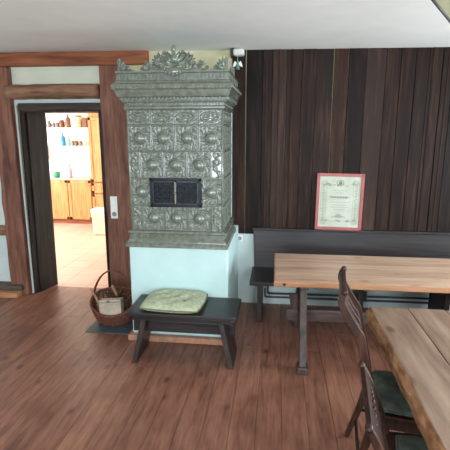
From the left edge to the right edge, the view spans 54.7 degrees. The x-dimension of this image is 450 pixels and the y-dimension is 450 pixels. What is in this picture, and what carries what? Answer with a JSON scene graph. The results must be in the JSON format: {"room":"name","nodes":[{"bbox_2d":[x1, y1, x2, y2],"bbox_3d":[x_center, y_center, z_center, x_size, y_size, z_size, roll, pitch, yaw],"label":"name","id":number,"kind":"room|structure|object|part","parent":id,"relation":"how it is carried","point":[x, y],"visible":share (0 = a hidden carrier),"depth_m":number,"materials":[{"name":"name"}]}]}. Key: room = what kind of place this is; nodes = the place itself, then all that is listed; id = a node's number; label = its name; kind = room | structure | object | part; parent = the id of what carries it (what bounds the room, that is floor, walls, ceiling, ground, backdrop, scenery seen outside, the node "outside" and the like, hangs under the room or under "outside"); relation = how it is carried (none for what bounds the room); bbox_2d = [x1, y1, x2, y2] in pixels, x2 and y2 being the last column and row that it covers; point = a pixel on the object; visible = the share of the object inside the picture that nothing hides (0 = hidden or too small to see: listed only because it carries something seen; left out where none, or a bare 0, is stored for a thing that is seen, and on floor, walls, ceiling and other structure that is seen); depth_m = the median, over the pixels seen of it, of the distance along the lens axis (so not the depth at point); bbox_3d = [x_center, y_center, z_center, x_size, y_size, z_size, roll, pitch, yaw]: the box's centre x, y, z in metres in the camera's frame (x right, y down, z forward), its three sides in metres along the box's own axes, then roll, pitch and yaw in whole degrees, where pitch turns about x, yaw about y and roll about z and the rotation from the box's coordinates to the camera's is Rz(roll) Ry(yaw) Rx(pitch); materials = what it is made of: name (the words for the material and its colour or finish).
{"room":"traditional dwelling","nodes":[
{"label":"traditional dwelling","id":0,"kind":"room"},
{"bbox_2d":[46,113,90,176],"bbox_3d":[-3.046,-1.359,9.426,4.700,2.660,0.250,1,12,7],"label":"wall","id":1,"kind":"structure","parent":0,"point":[78,158],"depth_m":9.29,"materials":[{"name":"white paint"}]},
{"bbox_2d":[47,128,87,128],"bbox_3d":[-3.631,-1.988,9.114,1.780,0.100,0.225,1,12,7],"label":"shelf","id":2,"kind":"object","parent":1,"relation":"attached to","point":[47,128],"visible":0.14,"depth_m":8.95,"materials":[{"name":"white wood"}]},
{"bbox_2d":[46,120,51,127],"bbox_3d":[-3.665,-2.106,9.059,0.110,0.150,0.110,-9,15,-38],"label":"jug","id":3,"kind":"object","parent":2,"relation":"on","point":[49,125],"visible":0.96,"depth_m":9.03,"materials":[{"name":"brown ceramic"}]},
{"bbox_2d":[59,119,64,127],"bbox_3d":[-3.387,-2.107,9.025,0.110,0.166,0.110,1,12,7],"label":"storage jar","id":4,"kind":"object","parent":2,"relation":"on","point":[61,121],"visible":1,"depth_m":8.99,"materials":[{"name":"brown ceramic"}]},
{"bbox_2d":[65,114,70,127],"bbox_3d":[-3.248,-2.157,8.998,0.110,0.276,0.110,1,12,7],"label":"bottle","id":5,"kind":"object","parent":2,"relation":"on","point":[67,120],"visible":0.99,"depth_m":8.97,"materials":[{"name":"brown glass"}]},
{"bbox_2d":[70,115,81,127],"bbox_3d":[-3.069,-2.138,8.980,0.220,0.246,0.220,1,12,7],"label":"crock","id":6,"kind":"object","parent":2,"relation":"on","point":[76,120],"visible":1,"depth_m":8.89,"materials":[{"name":"beige ceramic"}]},
{"bbox_2d":[82,118,87,127],"bbox_3d":[-2.879,-2.108,8.974,0.100,0.190,0.120,1,12,7],"label":"tin","id":7,"kind":"object","parent":2,"relation":"on","point":[84,120],"visible":0.76,"depth_m":8.92,"materials":[{"name":"red metal"}]},
{"bbox_2d":[49,146,88,146],"bbox_3d":[-3.631,-1.619,9.192,1.780,0.105,0.225,1,12,7],"label":"shelf","id":8,"kind":"object","parent":1,"relation":"attached to","point":[49,146],"visible":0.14,"depth_m":9.03,"materials":[{"name":"white wood"}]},
{"bbox_2d":[60,132,65,145],"bbox_3d":[-3.387,-1.794,9.092,0.110,0.276,0.110,1,12,7],"label":"bottle","id":9,"kind":"object","parent":8,"relation":"on","point":[62,138],"visible":1,"depth_m":9.06,"materials":[{"name":"blue glass"}]},
{"bbox_2d":[67,133,70,145],"bbox_3d":[-3.268,-1.786,9.079,0.070,0.266,0.070,1,12,7],"label":"bottle","id":10,"kind":"object","parent":8,"relation":"on","point":[68,138],"visible":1,"depth_m":9.06,"materials":[{"name":"green glass"}]},
{"bbox_2d":[0,223,404,449],"bbox_3d":[-1.148,1.168,3.786,9.700,0.060,11.800,1,12,7],"label":"floor","id":11,"kind":"structure","parent":0,"point":[64,386],"depth_m":3.41,"materials":[{"name":"brown wood"}]},
{"bbox_2d":[53,219,92,223],"bbox_3d":[-3.203,-0.112,9.427,2.650,0.099,0.280,1,12,7],"label":"board","id":12,"kind":"object","parent":11,"relation":"on","point":[54,220],"visible":0.14,"depth_m":9.29,"materials":[{"name":"brown wood"}]},
{"bbox_2d":[51,180,69,218],"bbox_3d":[-3.563,-0.566,9.326,0.595,0.830,0.374,1,12,7],"label":"base cabinet","id":13,"kind":"object","parent":12,"relation":"on","point":[59,188],"visible":0.54,"depth_m":9.16,"materials":[{"name":"brown wood"}]},
{"bbox_2d":[50,176,90,180],"bbox_3d":[-3.639,-0.995,9.254,1.780,0.037,0.365,1,12,7],"label":"countertop","id":14,"kind":"structure","parent":13,"relation":"on","point":[51,177],"depth_m":9.04,"materials":[{"name":"white"}]},
{"bbox_2d":[53,171,59,177],"bbox_3d":[-3.561,-1.071,9.215,0.140,0.126,0.140,1,12,7],"label":"tub","id":15,"kind":"object","parent":14,"relation":"on","point":[56,174],"visible":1,"depth_m":9.17,"materials":[{"name":"green plastic"}]},
{"bbox_2d":[67,164,72,177],"bbox_3d":[-3.273,-1.138,9.166,0.110,0.276,0.110,1,12,7],"label":"dish soap bottle","id":16,"kind":"object","parent":14,"relation":"on","point":[69,170],"visible":1,"depth_m":9.13,"materials":[{"name":"pink plastic"}]},
{"bbox_2d":[67,180,92,219],"bbox_3d":[-3.010,-0.553,9.261,0.510,0.830,0.374,1,12,7],"label":"base cabinet","id":17,"kind":"object","parent":12,"relation":"on","point":[79,191],"visible":0.8,"depth_m":9.11,"materials":[{"name":"brown wood"}]},
{"bbox_2d":[87,113,103,207],"bbox_3d":[-2.322,-1.196,9.041,0.865,2.180,0.374,1,12,7],"label":"tall cabinet","id":18,"kind":"object","parent":12,"relation":"on","point":[92,118],"visible":0.2,"depth_m":8.89,"materials":[{"name":"brown wood"}]},
{"bbox_3d":[-2.551,-1.522,8.845,0.425,1.300,0.031,1,12,7],"label":"door","id":19,"kind":"part","parent":18,"relation":"part of","materials":[{"name":"brown wood"}]},
{"bbox_3d":[-2.551,-0.759,9.008,0.425,0.220,0.031,1,12,7],"label":"drawer","id":20,"kind":"part","parent":18,"relation":"part of","materials":[{"name":"brown wood"}]},
{"bbox_3d":[-2.551,-0.373,9.090,0.425,0.550,0.031,1,12,7],"label":"door","id":21,"kind":"part","parent":18,"relation":"part of","materials":[{"name":"brown wood"}]},
{"bbox_2d":[91,207,104,234],"bbox_3d":[-2.356,-0.073,8.282,0.296,0.500,0.276,1,12,7],"label":"waste bin","id":22,"kind":"object","parent":11,"relation":"on","point":[98,220],"visible":0.58,"depth_m":8.16,"materials":[{"name":"white plastic"}]},
{"bbox_3d":[-2.356,-0.279,8.238,0.296,0.080,0.276,1,12,7],"label":"lid","id":23,"kind":"part","parent":22,"relation":"part of","materials":[{"name":"white plastic"}]},
{"bbox_2d":[85,319,132,333],"bbox_3d":[-1.119,1.006,4.391,0.440,0.006,0.380,1,12,7],"label":"mat","id":24,"kind":"object","parent":11,"relation":"on","point":[95,327],"visible":0.47,"depth_m":4.28,"materials":[{"name":"stone"}]},
{"bbox_2d":[89,270,131,326],"bbox_3d":[-1.120,0.719,4.399,0.496,0.552,0.377,4,13,18],"label":"wicker basket","id":25,"kind":"object","parent":24,"relation":"on","point":[120,319],"visible":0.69,"depth_m":4.36,"materials":[{"name":"brown wicker"}]},
{"bbox_2d":[89,288,98,305],"bbox_3d":[-1.287,0.742,4.346,0.118,0.267,0.025,-9,15,-38],"label":"stick","id":26,"kind":"object","parent":25,"relation":"in","point":[92,291],"visible":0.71,"depth_m":4.33,"materials":[{"name":"brown wood"}]},
{"bbox_2d":[99,297,123,314],"bbox_3d":[-1.131,0.814,4.342,0.230,0.181,0.120,1,12,3],"label":"cardboard box","id":27,"kind":"object","parent":25,"relation":"in","point":[107,306],"visible":0.9,"depth_m":4.29,"materials":[{"name":"beige cardboard"}]},
{"bbox_3d":[-1.121,0.650,4.388,0.491,0.413,0.029,1,12,7],"label":"handle","id":28,"kind":"part","parent":25,"relation":"part of","materials":[{"name":"brown wicker"}]},
{"bbox_2d":[111,285,116,295],"bbox_3d":[-1.108,0.761,4.500,0.139,0.291,0.036,4,13,18],"label":"stick","id":29,"kind":"object","parent":25,"relation":"in","point":[112,286],"visible":0.38,"depth_m":4.48,"materials":[{"name":"brown wood"}]},
{"bbox_2d":[115,287,122,297],"bbox_3d":[-1.121,0.761,4.456,0.186,0.275,0.034,3,12,16],"label":"stick","id":30,"kind":"object","parent":25,"relation":"in","point":[121,288],"visible":0.45,"depth_m":4.41,"materials":[{"name":"brown wood"}]},
{"bbox_2d":[124,294,131,305],"bbox_3d":[-1.035,0.814,4.426,0.230,0.270,0.038,4,13,19],"label":"stick","id":31,"kind":"object","parent":25,"relation":"in","point":[130,295],"visible":0.48,"depth_m":4.38,"materials":[{"name":"brown wood"}]},
{"bbox_2d":[110,45,241,344],"bbox_3d":[-0.377,-0.287,4.244,1.025,2.597,1.081,1,12,7],"label":"stove","id":32,"kind":"object","parent":11,"relation":"on","point":[184,235],"visible":1,"depth_m":3.78,"materials":[{"name":"grey ceramic"}]},
{"bbox_3d":[-0.533,-0.282,3.795,0.199,0.202,0.014,1,12,7],"label":"door","id":33,"kind":"part","parent":32,"relation":"part of","materials":[{"name":"metal"}]},
{"bbox_3d":[-0.429,-0.283,3.797,0.458,0.256,0.036,1,12,7],"label":"fire door","id":34,"kind":"part","parent":32,"relation":"part of","materials":[{"name":"black metal"}]},
{"bbox_3d":[-0.391,-1.185,3.930,1.025,0.315,0.830,1,12,7],"label":"cornice","id":35,"kind":"part","parent":32,"relation":"part of","materials":[{"name":"grey ceramic"}]},
{"bbox_3d":[-0.389,0.056,4.213,0.927,0.152,0.771,1,12,7],"label":"moulding","id":36,"kind":"part","parent":32,"relation":"part of","materials":[{"name":"grey ceramic"}]},
{"bbox_3d":[-0.328,-0.277,3.771,0.199,0.202,0.014,1,12,7],"label":"door","id":37,"kind":"part","parent":32,"relation":"part of","materials":[{"name":"metal"}]},
{"bbox_2d":[126,294,240,368],"bbox_3d":[-0.335,0.909,3.769,0.920,0.455,0.423,1,12,7],"label":"bench","id":38,"kind":"object","parent":11,"relation":"on","point":[216,315],"visible":0.92,"depth_m":3.65,"materials":[{"name":"brown wood"}]},
{"bbox_3d":[-0.699,0.924,3.782,0.137,0.419,0.349,1,12,7],"label":"leg","id":39,"kind":"part","parent":38,"relation":"part of","materials":[{"name":"brown wood"}]},
{"bbox_2d":[139,289,207,313],"bbox_3d":[-0.432,0.637,3.730,0.532,0.090,0.442,2,12,10],"label":"seat cushion","id":40,"kind":"object","parent":38,"relation":"on","point":[162,300],"visible":1,"depth_m":3.61,"materials":[{"name":"green fabric"}]},
{"bbox_3d":[-0.335,0.704,3.726,0.920,0.037,0.423,1,12,7],"label":"seat","id":41,"kind":"part","parent":38,"relation":"part of","materials":[{"name":"brown wood"}]},
{"bbox_3d":[0.021,0.942,3.698,0.137,0.419,0.349,1,12,7],"label":"leg","id":42,"kind":"part","parent":38,"relation":"part of","materials":[{"name":"brown wood"}]},
{"bbox_2d":[249,227,449,321],"bbox_3d":[1.636,0.547,4.422,2.749,0.890,0.552,1,12,7],"label":"bench","id":43,"kind":"object","parent":11,"relation":"on","point":[268,241],"visible":0.53,"depth_m":4.61,"materials":[{"name":"brown wood"}]},
{"bbox_3d":[0.375,0.748,4.625,0.050,0.413,0.435,1,12,7],"label":"leg","id":44,"kind":"part","parent":43,"relation":"part of","materials":[{"name":"brown wood"}]},
{"bbox_2d":[314,173,364,230],"bbox_3d":[1.199,-0.240,4.563,0.481,0.596,0.023,2,11,6],"label":"framed certificate","id":45,"kind":"object","parent":43,"relation":"on","point":[339,196],"visible":1,"depth_m":4.56,"materials":[{"name":"red paint"}]},
{"bbox_3d":[1.635,0.565,4.404,2.745,0.040,0.510,1,12,7],"label":"seat","id":46,"kind":"part","parent":43,"relation":"part of","materials":[{"name":"brown wood"}]},
{"bbox_3d":[1.666,0.074,4.578,2.749,0.028,0.047,1,12,7],"label":"rail","id":47,"kind":"part","parent":43,"relation":"part of","materials":[{"name":"brown wood"}]},
{"bbox_3d":[1.669,0.291,4.616,2.740,0.412,0.052,1,12,7],"label":"backrest","id":48,"kind":"part","parent":43,"relation":"part of","materials":[{"name":"brown wood"}]},
{"bbox_3d":[1.363,0.773,4.510,0.050,0.413,0.435,1,12,7],"label":"leg","id":49,"kind":"part","parent":43,"relation":"part of","materials":[{"name":"brown wood"}]},
{"bbox_3d":[2.167,0.793,4.416,0.050,0.413,0.435,1,12,7],"label":"leg","id":50,"kind":"part","parent":43,"relation":"part of","materials":[{"name":"brown wood"}]},
{"bbox_2d":[274,253,449,374],"bbox_3d":[1.431,0.749,3.810,2.004,0.750,1.020,1,12,7],"label":"trestle table","id":51,"kind":"object","parent":11,"relation":"on","point":[304,272],"visible":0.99,"depth_m":3.68,"materials":[{"name":"brown wood"}]},
{"bbox_3d":[0.681,0.795,3.906,0.060,0.100,0.600,1,12,7],"label":"cross rail","id":52,"kind":"part","parent":51,"relation":"part of","materials":[{"name":"brown wood"}]},
{"bbox_3d":[0.643,0.814,3.590,0.056,0.605,0.326,1,12,7],"label":"leg","id":53,"kind":"part","parent":51,"relation":"part of","materials":[{"name":"brown wood"}]},
{"bbox_2d":[338,266,421,449],"bbox_3d":[0.924,0.850,2.432,0.619,1.131,0.470,3,12,14],"label":"carved chair","id":54,"kind":"object","parent":11,"relation":"on","point":[350,308],"visible":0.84,"depth_m":2.27,"materials":[{"name":"brown wood"}]},
{"bbox_3d":[0.655,0.358,2.397,0.054,0.130,0.372,3,12,14],"label":"rail","id":55,"kind":"part","parent":54,"relation":"part of","materials":[{"name":"brown wood"}]},
{"bbox_2d":[373,370,413,417],"bbox_3d":[1.030,0.930,2.421,0.387,0.048,0.432,3,12,14],"label":"cushion","id":56,"kind":"object","parent":54,"relation":"on","point":[393,401],"visible":0.3,"depth_m":2.37,"materials":[{"name":"green fabric"}]},
{"bbox_3d":[1.020,0.967,2.432,0.420,0.027,0.469,3,12,14],"label":"seat","id":57,"kind":"part","parent":54,"relation":"part of","materials":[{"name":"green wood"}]},
{"bbox_3d":[1.006,1.008,2.444,0.382,0.061,0.410,3,12,14],"label":"seat frame","id":58,"kind":"part","parent":54,"relation":"part of","materials":[{"name":"brown wood"}]},
{"bbox_2d":[358,361,422,449],"bbox_3d":[0.863,1.121,1.891,0.570,0.823,0.539,3,12,13],"label":"carved chair","id":59,"kind":"object","parent":11,"relation":"on","point":[376,426],"visible":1,"depth_m":1.90,"materials":[{"name":"brown wood"}]},
{"bbox_3d":[0.635,0.794,1.879,0.085,0.153,0.442,3,12,13],"label":"rail","id":60,"kind":"part","parent":59,"relation":"part of","materials":[{"name":"brown wood"}]},
{"bbox_3d":[0.696,0.954,1.897,0.031,0.048,0.442,3,12,13],"label":"cross rail","id":61,"kind":"part","parent":59,"relation":"part of","materials":[{"name":"brown wood"}]},
{"bbox_3d":[0.936,1.087,1.865,0.420,0.027,0.539,3,12,13],"label":"seat","id":62,"kind":"part","parent":59,"relation":"part of","materials":[{"name":"brown wood"}]},
{"bbox_2d":[395,435,427,449],"bbox_3d":[0.946,1.051,1.855,0.387,0.048,0.432,3,12,13],"label":"cushion","id":63,"kind":"object","parent":59,"relation":"on","point":[402,442],"visible":0.67,"depth_m":2.01,"materials":[{"name":"green fabric"}]},
{"bbox_2d":[365,307,449,449],"bbox_3d":[1.301,1.146,1.945,0.977,0.750,2.114,1,12,7],"label":"table","id":64,"kind":"object","parent":11,"relation":"on","point":[415,343],"visible":0.9,"depth_m":2.26,"materials":[{"name":"brown wood"}]},
{"bbox_2d":[0,0,449,52],"bbox_3d":[-0.416,-1.139,0.941,8.100,0.264,7.800,1,12,7],"label":"ceiling","id":65,"kind":"structure","parent":0,"point":[25,25],"depth_m":3.37,"materials":[{"name":"white paint"}]},
{"bbox_2d":[230,48,244,58],"bbox_3d":[0.126,-1.710,4.334,0.138,0.078,0.145,1,12,7],"label":"sensor","id":66,"kind":"object","parent":65,"relation":"attached to","point":[238,52],"visible":1,"depth_m":4.27,"materials":[{"name":"white plastic"}]},
{"bbox_2d":[233,60,242,69],"bbox_3d":[0.126,-1.613,4.321,0.091,0.128,0.048,7,14,31],"label":"figurine","id":67,"kind":"object","parent":66,"relation":"hanging from","point":[237,64],"visible":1,"depth_m":4.32,"materials":[{"name":"paint"}]},
{"bbox_2d":[431,0,449,22],"bbox_3d":[1.244,-1.015,1.636,0.745,0.315,0.745,8,15,34],"label":"pendant lamp","id":68,"kind":"object","parent":65,"relation":"hanging from","point":[443,6],"visible":1,"depth_m":1.82,"materials":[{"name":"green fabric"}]},
{"bbox_3d":[1.244,-0.959,1.648,0.740,0.190,0.740,8,15,34],"label":"lamp shade","id":69,"kind":"part","parent":68,"relation":"part of","materials":[{"name":"green fabric"}]},
{"bbox_2d":[0,49,449,310],"bbox_3d":[0.027,-0.465,4.880,8.100,2.800,0.322,1,12,7],"label":"wall","id":70,"kind":"structure","parent":0,"point":[60,74],"depth_m":4.77,"materials":[{"name":"beige paint"}]},
{"bbox_2d":[0,225,5,235],"bbox_3d":[-3.179,0.047,5.188,1.288,0.129,0.055,1,12,7],"label":"trim","id":71,"kind":"structure","parent":70,"relation":"attached to","point":[2,227],"depth_m":5.10,"materials":[{"name":"brown wood"}]},
{"bbox_2d":[0,290,22,297],"bbox_3d":[-3.124,0.792,5.264,1.415,0.062,0.198,1,12,7],"label":"baseboard","id":72,"kind":"structure","parent":70,"relation":"attached to","point":[3,294],"depth_m":5.11,"materials":[{"name":"brown wood"}]},
{"bbox_2d":[0,281,23,290],"bbox_3d":[-3.108,0.718,5.281,1.440,0.080,0.134,1,12,7],"label":"trim","id":73,"kind":"structure","parent":70,"relation":"attached to","point":[4,285],"depth_m":5.16,"materials":[{"name":"brown wood"}]},
{"bbox_2d":[0,67,31,294],"bbox_3d":[-2.442,-0.439,4.974,0.227,2.590,0.095,1,12,7],"label":"trim","id":74,"kind":"structure","parent":70,"relation":"attached to","point":[10,170],"depth_m":4.96,"materials":[{"name":"brown wood"}]},
{"bbox_2d":[19,111,57,293],"bbox_3d":[-2.213,-0.253,5.184,0.162,2.140,0.350,1,12,7],"label":"door","id":75,"kind":"structure","parent":70,"relation":"in","point":[33,125],"depth_m":5.15,"materials":[{"name":"black wood"}]},
{"bbox_2d":[2,84,99,99],"bbox_3d":[-1.862,-1.436,4.689,1.045,0.157,0.170,1,12,7],"label":"trim","id":76,"kind":"structure","parent":70,"relation":"attached to","point":[32,91],"depth_m":4.62,"materials":[{"name":"brown wood"}]},
{"bbox_2d":[18,103,100,112],"bbox_3d":[-1.780,-1.315,4.902,0.965,0.095,0.355,1,12,7],"label":"lintel","id":77,"kind":"object","parent":70,"relation":"attached to","point":[24,107],"visible":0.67,"depth_m":4.74,"materials":[{"name":"black wood"}]},
{"bbox_2d":[0,50,148,66],"bbox_3d":[-2.308,-1.775,4.684,3.045,0.149,0.075,1,12,7],"label":"trim","id":78,"kind":"structure","parent":70,"relation":"attached to","point":[136,57],"depth_m":4.58,"materials":[{"name":"brown wood"}]},
{"bbox_2d":[98,110,111,295],"bbox_3d":[-1.325,-0.231,5.080,0.051,2.140,0.350,1,12,7],"label":"door frame","id":79,"kind":"structure","parent":70,"relation":"in","point":[99,111],"depth_m":4.87,"materials":[{"name":"black wood"}]},
{"bbox_2d":[110,196,117,218],"bbox_3d":[-1.229,-0.196,4.835,0.080,0.248,0.016,1,12,7],"label":"light switch","id":80,"kind":"object","parent":70,"relation":"attached to","point":[113,199],"visible":1,"depth_m":4.83,"materials":[{"name":"white plastic"}]},
{"bbox_2d":[99,65,131,297],"bbox_3d":[-1.180,-0.409,4.834,0.294,2.590,0.080,1,12,7],"label":"wooden post","id":81,"kind":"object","parent":70,"relation":"attached to","point":[114,123],"depth_m":4.76,"materials":[{"name":"brown wood"}]},
{"bbox_2d":[238,235,242,240],"bbox_3d":[0.161,0.146,4.819,0.072,0.072,0.016,1,12,7],"label":"wall socket","id":82,"kind":"object","parent":70,"relation":"attached to","point":[240,237],"visible":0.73,"depth_m":4.81,"materials":[{"name":"white plastic"}]},
{"bbox_2d":[232,47,449,233],"bbox_3d":[1.946,-0.803,4.391,3.768,1.925,0.034,1,12,7],"label":"panelling","id":83,"kind":"object","parent":70,"relation":"attached to","point":[397,136],"visible":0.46,"depth_m":4.45,"materials":[{"name":"brown wood"}]},
{"bbox_2d":[264,288,427,303],"bbox_3d":[2.086,0.798,4.715,3.311,0.123,0.036,1,12,7],"label":"pipe","id":84,"kind":"object","parent":70,"relation":"attached to","point":[265,296],"visible":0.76,"depth_m":4.77,"materials":[{"name":"white metal"}]},
{"bbox_2d":[267,286,427,299],"bbox_3d":[2.098,0.768,4.685,3.281,0.101,0.022,1,12,7],"label":"pipe","id":85,"kind":"object","parent":70,"relation":"attached to","point":[268,292],"visible":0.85,"depth_m":4.75,"materials":[{"name":"metal"}]}
]}

